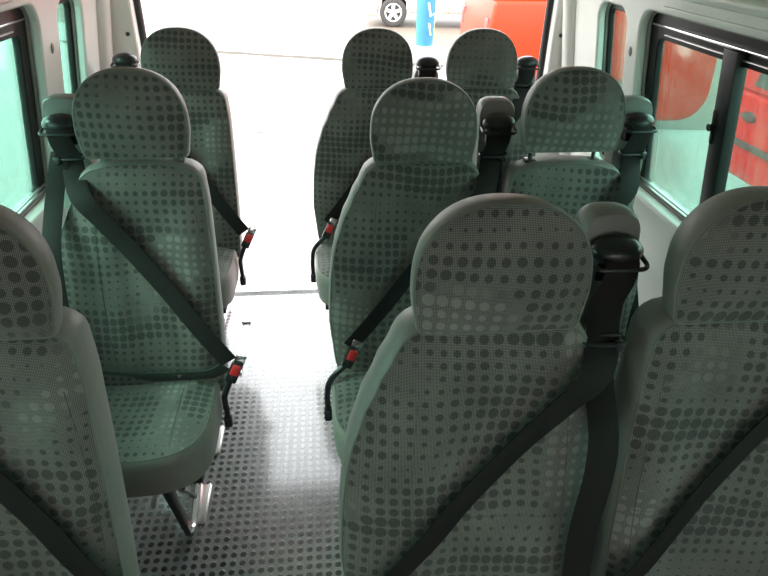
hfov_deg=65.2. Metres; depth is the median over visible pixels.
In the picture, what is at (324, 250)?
seat cushion
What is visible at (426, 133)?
passenger seat
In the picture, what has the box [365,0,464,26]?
car
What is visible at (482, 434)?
passenger seat
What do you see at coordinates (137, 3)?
trim
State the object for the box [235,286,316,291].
trim
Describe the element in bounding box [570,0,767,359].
wall
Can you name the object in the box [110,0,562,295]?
wall
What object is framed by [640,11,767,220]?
window
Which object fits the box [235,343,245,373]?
floor track
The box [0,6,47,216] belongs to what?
window
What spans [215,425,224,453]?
floor track
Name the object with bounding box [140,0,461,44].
road
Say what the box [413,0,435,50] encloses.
bollard
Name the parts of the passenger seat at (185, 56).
trim, backrest, trim, trim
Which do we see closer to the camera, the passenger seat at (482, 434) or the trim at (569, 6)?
the passenger seat at (482, 434)
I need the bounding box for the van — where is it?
[460,0,614,78]
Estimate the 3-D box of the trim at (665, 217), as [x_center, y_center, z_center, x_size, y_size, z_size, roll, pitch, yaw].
[1.074,0.666,0.472,0.021,0.022,5.100,-2,31,-5]
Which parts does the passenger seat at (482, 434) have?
trim, backrest, trim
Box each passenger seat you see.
[0,205,139,575]
[38,67,246,535]
[110,26,256,322]
[310,27,440,309]
[324,77,517,461]
[338,193,649,575]
[446,28,540,163]
[500,66,657,382]
[590,186,767,575]
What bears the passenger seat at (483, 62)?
on the floor
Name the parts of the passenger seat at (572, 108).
headrest post, trim, trim, backrest, headrest post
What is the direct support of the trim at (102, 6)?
attached to the wall at (123, 16)
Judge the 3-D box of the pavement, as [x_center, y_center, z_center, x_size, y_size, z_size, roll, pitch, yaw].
[-0.464,-0.295,4.890,80.000,0.200,48.700,-2,31,-5]
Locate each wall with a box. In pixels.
[0,0,100,233]
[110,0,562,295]
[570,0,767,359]
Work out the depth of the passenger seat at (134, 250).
1.57 m
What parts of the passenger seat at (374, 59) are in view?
trim, trim, backrest, trim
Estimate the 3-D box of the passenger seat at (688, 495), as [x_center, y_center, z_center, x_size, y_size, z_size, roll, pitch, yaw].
[0.636,0.469,1.100,0.469,1.265,0.601,-2,31,-5]
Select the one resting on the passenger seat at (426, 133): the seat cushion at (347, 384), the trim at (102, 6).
the seat cushion at (347, 384)
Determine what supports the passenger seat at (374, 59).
on the floor
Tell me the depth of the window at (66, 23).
2.10 m
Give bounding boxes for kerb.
[145,26,450,45]
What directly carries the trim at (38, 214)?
attached to the wall at (42, 14)
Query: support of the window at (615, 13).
in the wall at (656, 235)
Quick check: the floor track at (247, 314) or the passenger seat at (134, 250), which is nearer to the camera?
the passenger seat at (134, 250)
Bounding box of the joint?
[217,51,443,133]
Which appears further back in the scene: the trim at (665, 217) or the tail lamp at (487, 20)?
the tail lamp at (487, 20)
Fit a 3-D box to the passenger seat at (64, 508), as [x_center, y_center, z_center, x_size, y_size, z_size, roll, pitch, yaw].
[-0.655,0.494,1.022,0.516,1.257,0.602,-2,31,-5]
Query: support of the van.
on the pavement
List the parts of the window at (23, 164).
slider rail, bright rail, glass pane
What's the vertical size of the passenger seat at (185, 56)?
1.265 m
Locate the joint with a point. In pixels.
(221, 52)
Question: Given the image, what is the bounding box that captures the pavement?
[145,27,449,288]
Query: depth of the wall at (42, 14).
1.87 m
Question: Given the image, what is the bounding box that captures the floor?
[127,289,342,575]
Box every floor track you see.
[197,483,211,523]
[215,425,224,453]
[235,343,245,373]
[242,298,253,322]
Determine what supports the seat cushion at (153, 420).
on the passenger seat at (134, 250)
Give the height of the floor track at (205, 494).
0.013 m
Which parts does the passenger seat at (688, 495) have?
trim, backrest, trim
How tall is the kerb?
0.104 m
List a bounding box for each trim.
[0,1,13,6]
[28,204,43,224]
[96,0,113,69]
[133,0,553,81]
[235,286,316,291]
[559,0,575,154]
[584,152,679,230]
[663,6,767,34]
[681,0,767,18]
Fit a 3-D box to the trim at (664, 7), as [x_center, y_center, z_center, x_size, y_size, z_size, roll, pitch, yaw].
[1.016,0.277,-0.044,0.010,0.006,4.200,-2,31,-5]
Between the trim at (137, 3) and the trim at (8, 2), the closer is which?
the trim at (8, 2)
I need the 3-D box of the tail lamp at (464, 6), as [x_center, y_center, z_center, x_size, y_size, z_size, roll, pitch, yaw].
[1.069,-3.566,7.811,0.090,0.220,0.140,-2,32,-5]
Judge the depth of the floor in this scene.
2.03 m
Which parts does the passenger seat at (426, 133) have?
trim, trim, backrest, trim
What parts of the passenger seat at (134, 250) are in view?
trim, backrest, trim, trim, linkage rod, leg, headrest post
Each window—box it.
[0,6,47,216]
[57,0,80,93]
[599,2,626,158]
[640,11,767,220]
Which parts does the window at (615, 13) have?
glass pane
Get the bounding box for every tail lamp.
[461,4,465,22]
[484,17,489,27]
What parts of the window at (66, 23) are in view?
glass pane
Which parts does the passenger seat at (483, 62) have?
trim, backrest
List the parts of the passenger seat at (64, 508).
trim, backrest, trim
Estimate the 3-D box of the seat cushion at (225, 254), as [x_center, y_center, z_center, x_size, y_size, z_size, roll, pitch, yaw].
[-0.799,-0.096,2.322,0.406,0.018,0.346,-2,32,-5]
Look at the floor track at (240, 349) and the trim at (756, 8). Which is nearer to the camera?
the trim at (756, 8)
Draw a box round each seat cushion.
[105,380,215,461]
[217,247,233,278]
[318,244,332,276]
[335,372,366,431]
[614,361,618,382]
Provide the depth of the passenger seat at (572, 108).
1.62 m

